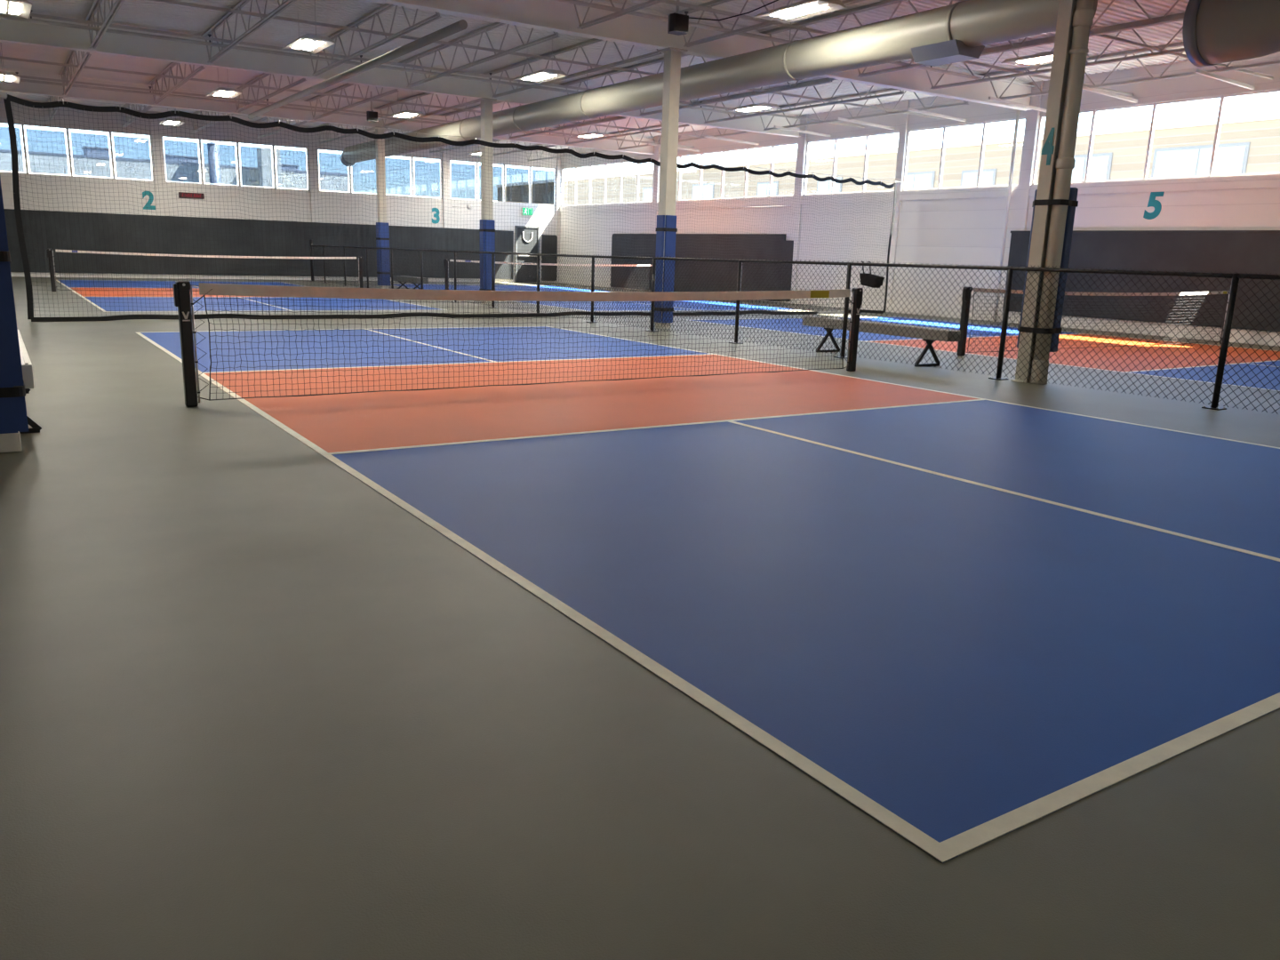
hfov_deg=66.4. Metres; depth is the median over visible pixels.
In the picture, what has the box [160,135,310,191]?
window
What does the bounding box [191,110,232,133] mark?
joist
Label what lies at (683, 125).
joist
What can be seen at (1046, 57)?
ceiling light
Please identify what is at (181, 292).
net
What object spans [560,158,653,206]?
window
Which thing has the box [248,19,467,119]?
ceiling pipe
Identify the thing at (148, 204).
number
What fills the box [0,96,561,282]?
wall
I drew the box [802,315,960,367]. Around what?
bench
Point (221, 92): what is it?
ceiling light
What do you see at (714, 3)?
joist
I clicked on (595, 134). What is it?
ceiling light
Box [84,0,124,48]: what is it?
joist
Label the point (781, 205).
conduit
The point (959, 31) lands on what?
spiral duct
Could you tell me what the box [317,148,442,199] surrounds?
window
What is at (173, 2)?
bridging angle
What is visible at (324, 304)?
court
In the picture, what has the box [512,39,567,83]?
ceiling light
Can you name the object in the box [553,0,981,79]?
pipe
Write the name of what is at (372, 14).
joist
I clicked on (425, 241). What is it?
wall padding
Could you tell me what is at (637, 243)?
pad
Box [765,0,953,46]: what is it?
joist
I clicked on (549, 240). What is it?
pad
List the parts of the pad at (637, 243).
screen panel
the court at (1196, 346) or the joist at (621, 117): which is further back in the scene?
the joist at (621, 117)
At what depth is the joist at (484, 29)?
17.41 m
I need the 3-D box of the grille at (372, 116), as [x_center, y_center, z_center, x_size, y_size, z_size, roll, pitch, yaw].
[-6.664,-9.090,24.440,0.210,0.200,0.008,-7,16,-33]
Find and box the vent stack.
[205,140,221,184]
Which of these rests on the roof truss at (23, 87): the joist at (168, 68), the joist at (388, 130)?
the joist at (388, 130)
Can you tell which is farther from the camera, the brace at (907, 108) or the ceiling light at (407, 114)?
the ceiling light at (407, 114)
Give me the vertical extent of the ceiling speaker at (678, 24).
0.710 m
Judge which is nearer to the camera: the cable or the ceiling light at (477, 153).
the cable
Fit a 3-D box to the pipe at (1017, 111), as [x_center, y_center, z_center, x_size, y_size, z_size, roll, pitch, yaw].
[7.901,-5.638,21.098,0.067,4.400,0.070,-7,16,-33]
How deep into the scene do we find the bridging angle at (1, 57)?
21.01 m
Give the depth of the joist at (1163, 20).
13.72 m
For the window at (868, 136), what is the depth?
25.27 m
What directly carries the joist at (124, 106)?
on the roof truss at (23, 87)
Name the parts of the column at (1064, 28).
plate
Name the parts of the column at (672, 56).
cap plate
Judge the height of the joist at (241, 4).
0.545 m
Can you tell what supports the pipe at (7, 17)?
attached to the joist
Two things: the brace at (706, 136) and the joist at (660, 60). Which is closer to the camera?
the joist at (660, 60)
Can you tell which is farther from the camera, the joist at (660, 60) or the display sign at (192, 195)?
the display sign at (192, 195)
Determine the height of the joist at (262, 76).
0.545 m
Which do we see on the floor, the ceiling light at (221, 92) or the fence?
the fence
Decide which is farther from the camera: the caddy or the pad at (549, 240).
the pad at (549, 240)
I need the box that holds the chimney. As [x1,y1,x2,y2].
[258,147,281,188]
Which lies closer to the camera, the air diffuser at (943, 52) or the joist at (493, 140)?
the air diffuser at (943, 52)
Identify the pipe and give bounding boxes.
[0,9,745,115]
[15,72,587,139]
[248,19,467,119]
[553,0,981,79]
[992,110,1020,321]
[1029,0,1094,383]
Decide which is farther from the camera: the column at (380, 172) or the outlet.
the outlet
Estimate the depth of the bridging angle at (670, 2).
14.10 m
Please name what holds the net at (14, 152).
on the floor
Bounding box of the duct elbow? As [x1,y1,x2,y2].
[1182,0,1279,66]
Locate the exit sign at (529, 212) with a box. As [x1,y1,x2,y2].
[521,207,533,215]
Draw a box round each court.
[56,280,448,311]
[136,326,1279,863]
[393,284,802,311]
[688,316,1279,391]
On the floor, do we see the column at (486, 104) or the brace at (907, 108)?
the column at (486, 104)
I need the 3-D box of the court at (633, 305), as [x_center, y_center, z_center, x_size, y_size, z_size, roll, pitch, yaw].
[-2.214,-5.253,27.787,6.100,0.004,13.410,-7,16,-33]
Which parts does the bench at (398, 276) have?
seat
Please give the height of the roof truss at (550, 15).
0.472 m
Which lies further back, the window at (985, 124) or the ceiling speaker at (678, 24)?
the window at (985, 124)
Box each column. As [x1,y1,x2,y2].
[0,431,22,452]
[371,126,388,288]
[476,97,496,303]
[655,47,687,328]
[1010,0,1076,383]
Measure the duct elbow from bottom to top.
1.427 m
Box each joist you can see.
[46,72,64,120]
[58,49,91,95]
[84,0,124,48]
[121,81,151,127]
[148,34,205,103]
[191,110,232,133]
[201,0,296,63]
[234,72,306,111]
[256,99,308,138]
[307,61,400,119]
[309,3,441,75]
[315,106,378,143]
[372,113,444,140]
[376,72,486,126]
[400,22,559,87]
[429,139,500,152]
[442,83,562,120]
[477,127,559,157]
[485,14,669,97]
[508,115,625,138]
[525,132,612,161]
[560,102,695,144]
[562,31,765,94]
[574,0,666,29]
[612,123,748,149]
[639,77,832,115]
[673,0,865,47]
[696,61,914,123]
[760,73,983,130]
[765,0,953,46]
[857,0,1183,77]
[924,12,1184,89]
[984,41,1279,100]
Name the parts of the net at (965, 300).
post, cord, cord, post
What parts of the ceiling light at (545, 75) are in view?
light panel, light panel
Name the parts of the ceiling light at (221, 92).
light panel, light panel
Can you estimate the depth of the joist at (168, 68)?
21.45 m
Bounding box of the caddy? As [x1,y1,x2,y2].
[859,260,884,287]
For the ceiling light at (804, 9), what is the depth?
12.61 m
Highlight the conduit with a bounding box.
[594,205,791,212]
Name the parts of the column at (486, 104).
cap plate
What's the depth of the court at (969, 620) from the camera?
4.38 m
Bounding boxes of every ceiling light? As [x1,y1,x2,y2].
[0,0,31,18]
[0,45,20,83]
[157,108,185,126]
[205,68,242,98]
[281,1,335,54]
[386,91,424,119]
[466,151,494,155]
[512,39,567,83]
[570,118,609,139]
[726,85,780,113]
[753,0,846,23]
[1000,40,1089,67]
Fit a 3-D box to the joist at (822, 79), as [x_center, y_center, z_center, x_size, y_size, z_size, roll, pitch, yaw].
[3.367,-8.415,21.497,0.104,0.545,7.100,-7,16,-33]
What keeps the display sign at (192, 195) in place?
attached to the wall at (422, 212)
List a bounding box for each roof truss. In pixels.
[0,14,800,137]
[0,68,654,154]
[368,0,1034,111]
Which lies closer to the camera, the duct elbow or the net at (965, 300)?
the duct elbow
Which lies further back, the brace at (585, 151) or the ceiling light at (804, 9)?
the brace at (585, 151)
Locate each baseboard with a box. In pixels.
[10,272,513,282]
[559,281,1279,346]
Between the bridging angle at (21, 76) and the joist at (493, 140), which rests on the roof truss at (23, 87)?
the joist at (493, 140)
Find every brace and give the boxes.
[584,151,634,159]
[647,142,699,151]
[704,135,759,144]
[773,125,831,136]
[836,117,895,129]
[905,107,966,121]
[988,96,1046,111]
[1082,85,1137,103]
[1193,68,1254,89]
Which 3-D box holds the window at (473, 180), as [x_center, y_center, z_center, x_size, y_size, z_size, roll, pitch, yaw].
[-5.032,-10.968,36.200,4.330,1.400,0.075,-7,16,-33]
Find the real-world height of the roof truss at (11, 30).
0.472 m
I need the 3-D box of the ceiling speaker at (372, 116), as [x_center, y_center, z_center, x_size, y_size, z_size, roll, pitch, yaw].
[-6.711,-9.345,24.468,0.280,0.710,0.210,-7,16,-33]
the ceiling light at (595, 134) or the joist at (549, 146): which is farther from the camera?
the joist at (549, 146)
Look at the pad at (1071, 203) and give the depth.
10.31 m
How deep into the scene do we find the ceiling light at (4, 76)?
20.02 m
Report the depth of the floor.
2.39 m
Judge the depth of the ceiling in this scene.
18.24 m
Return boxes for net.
[0,91,918,321]
[46,248,363,291]
[172,280,863,407]
[443,258,652,292]
[956,286,1230,355]
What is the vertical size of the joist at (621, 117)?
0.545 m
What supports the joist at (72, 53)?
attached to the ceiling
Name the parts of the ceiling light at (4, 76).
light panel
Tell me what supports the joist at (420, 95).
attached to the ceiling
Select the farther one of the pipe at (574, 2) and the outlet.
the outlet
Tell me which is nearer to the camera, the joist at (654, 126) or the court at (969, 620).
the court at (969, 620)
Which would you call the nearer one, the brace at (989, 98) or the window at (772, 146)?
the brace at (989, 98)
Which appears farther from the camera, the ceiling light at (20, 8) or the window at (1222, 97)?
the window at (1222, 97)
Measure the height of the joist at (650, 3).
0.545 m
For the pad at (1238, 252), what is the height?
1.700 m
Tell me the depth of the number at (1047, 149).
10.02 m
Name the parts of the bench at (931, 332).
leg frame, seat, leg frame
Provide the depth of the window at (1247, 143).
32.62 m
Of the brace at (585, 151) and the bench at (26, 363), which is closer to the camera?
the bench at (26, 363)
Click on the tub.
(874, 276)
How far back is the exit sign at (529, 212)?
36.77 m
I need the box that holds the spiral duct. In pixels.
[340,0,1097,166]
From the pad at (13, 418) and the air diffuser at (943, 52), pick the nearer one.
the pad at (13, 418)
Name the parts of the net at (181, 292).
post, cord, cord, cord, post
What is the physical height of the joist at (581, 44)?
0.545 m
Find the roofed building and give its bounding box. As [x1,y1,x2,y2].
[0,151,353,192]
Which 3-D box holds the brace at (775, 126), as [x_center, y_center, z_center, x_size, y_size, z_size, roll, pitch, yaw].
[4.139,-8.858,24.858,1.897,0.110,0.050,-7,16,-33]
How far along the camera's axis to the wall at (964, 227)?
22.73 m
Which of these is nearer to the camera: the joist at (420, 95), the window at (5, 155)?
the joist at (420, 95)
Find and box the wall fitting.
[466,203,471,209]
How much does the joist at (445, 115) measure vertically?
0.545 m
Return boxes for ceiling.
[0,0,1189,149]
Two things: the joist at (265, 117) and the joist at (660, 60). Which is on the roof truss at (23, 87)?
the joist at (265, 117)
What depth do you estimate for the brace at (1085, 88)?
18.12 m
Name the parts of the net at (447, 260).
post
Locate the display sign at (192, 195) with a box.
[178,192,204,199]
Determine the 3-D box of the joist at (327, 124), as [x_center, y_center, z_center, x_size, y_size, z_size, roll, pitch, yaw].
[-8.952,-10.699,29.661,0.104,0.545,6.350,-7,16,-33]
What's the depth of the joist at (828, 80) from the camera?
19.87 m
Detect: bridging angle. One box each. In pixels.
[0,56,723,140]
[0,96,584,152]
[20,75,694,148]
[30,13,864,127]
[149,0,941,119]
[662,0,1133,95]
[954,0,1273,79]
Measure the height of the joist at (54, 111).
0.545 m
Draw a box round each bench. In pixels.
[17,329,41,433]
[392,275,428,288]
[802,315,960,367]
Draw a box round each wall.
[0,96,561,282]
[560,51,1279,332]
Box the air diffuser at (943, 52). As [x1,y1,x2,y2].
[911,39,984,66]
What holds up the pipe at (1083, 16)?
on the floor
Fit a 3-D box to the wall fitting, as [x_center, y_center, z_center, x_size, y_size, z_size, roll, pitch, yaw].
[-6.192,-9.943,35.561,0.200,0.200,0.090,-7,16,-33]
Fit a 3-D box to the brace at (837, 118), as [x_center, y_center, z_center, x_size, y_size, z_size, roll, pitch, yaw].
[5.340,-8.406,23.071,1.897,0.110,0.050,-7,16,-33]
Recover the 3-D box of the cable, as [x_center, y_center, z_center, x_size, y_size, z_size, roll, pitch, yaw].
[1.621,-6.216,12.579,0.139,0.274,2.916,-8,17,-38]
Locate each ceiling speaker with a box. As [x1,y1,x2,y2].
[366,91,377,121]
[667,0,688,35]
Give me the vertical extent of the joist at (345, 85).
0.545 m
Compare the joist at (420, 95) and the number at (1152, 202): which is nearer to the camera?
the number at (1152, 202)
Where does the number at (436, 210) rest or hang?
attached to the wall at (422, 212)
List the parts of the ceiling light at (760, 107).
light panel, light panel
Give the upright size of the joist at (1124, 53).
0.545 m
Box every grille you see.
[368,112,377,120]
[675,14,687,31]
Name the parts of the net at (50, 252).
post, cord, post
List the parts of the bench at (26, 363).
seat, leg frame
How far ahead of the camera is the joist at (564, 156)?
34.35 m
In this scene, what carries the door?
in the wall at (422, 212)
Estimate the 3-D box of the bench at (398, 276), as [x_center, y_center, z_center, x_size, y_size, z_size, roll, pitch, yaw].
[-6.390,-5.444,27.142,0.392,0.405,1.900,-7,16,-33]
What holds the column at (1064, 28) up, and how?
on the floor
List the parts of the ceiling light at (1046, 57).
light panel, light panel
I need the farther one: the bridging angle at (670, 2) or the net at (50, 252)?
the net at (50, 252)
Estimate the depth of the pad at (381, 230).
27.77 m
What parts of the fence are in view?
fence post, fence post, fence post, fence post, fence post, fence post, fence post, fence post, fence post, fence post, fence post, fence post, rail, fence post, foot plate, fence post, foot plate, fence post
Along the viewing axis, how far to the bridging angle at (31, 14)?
17.22 m
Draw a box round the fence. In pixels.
[309,239,1279,413]
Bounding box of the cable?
[688,0,778,20]
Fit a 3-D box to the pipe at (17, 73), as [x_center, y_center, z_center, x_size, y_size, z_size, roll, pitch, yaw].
[-10.593,-9.070,23.031,21.700,0.177,0.060,-7,16,-33]
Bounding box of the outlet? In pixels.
[340,152,355,166]
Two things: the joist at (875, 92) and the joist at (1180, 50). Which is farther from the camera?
the joist at (875, 92)
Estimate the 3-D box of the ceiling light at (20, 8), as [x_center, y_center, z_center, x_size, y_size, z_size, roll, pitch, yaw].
[-8.969,-6.991,13.815,0.560,0.625,1.160,-7,16,-33]
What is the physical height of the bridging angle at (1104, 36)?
0.044 m
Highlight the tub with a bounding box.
[859,272,884,287]
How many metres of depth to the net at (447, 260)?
27.71 m
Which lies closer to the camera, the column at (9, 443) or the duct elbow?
the column at (9, 443)
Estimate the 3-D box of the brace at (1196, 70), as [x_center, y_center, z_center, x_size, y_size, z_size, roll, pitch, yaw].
[9.815,-6.720,16.410,1.897,0.110,0.050,-7,16,-33]
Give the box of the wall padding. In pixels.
[4,208,513,279]
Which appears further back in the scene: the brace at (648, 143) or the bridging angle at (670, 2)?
the brace at (648, 143)
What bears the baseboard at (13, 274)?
attached to the wall at (422, 212)
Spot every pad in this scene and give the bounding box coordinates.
[0,177,28,433]
[376,222,390,285]
[479,219,495,290]
[541,234,557,280]
[610,233,793,301]
[654,215,677,322]
[1002,230,1279,331]
[1016,187,1078,351]
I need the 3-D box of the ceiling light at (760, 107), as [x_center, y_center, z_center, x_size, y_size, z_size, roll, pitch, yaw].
[2.455,-8.314,21.095,0.560,0.625,1.160,-7,16,-33]
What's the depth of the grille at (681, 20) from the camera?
13.57 m
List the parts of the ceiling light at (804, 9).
light panel, light panel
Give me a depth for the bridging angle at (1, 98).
25.98 m
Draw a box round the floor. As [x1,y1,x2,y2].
[0,276,1279,959]
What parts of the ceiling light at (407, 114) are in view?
light panel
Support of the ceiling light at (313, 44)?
hanging from the ceiling
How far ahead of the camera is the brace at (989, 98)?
19.60 m
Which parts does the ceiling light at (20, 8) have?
light panel, light panel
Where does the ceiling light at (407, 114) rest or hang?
hanging from the ceiling
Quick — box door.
[514,225,539,282]
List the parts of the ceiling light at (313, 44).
light panel, light panel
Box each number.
[142,191,155,209]
[432,208,439,223]
[1041,127,1054,165]
[1143,192,1164,219]
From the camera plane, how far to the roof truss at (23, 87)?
25.25 m
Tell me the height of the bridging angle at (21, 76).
0.044 m
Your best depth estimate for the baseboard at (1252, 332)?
19.75 m
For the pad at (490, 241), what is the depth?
21.98 m
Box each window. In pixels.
[0,121,154,182]
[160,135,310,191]
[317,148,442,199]
[449,159,556,206]
[497,111,1279,205]
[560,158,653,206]
[675,142,797,200]
[803,131,899,195]
[902,117,1025,191]
[1032,88,1279,184]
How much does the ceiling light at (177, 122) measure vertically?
0.625 m
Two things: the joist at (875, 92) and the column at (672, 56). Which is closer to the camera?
the column at (672, 56)
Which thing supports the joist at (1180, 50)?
attached to the ceiling

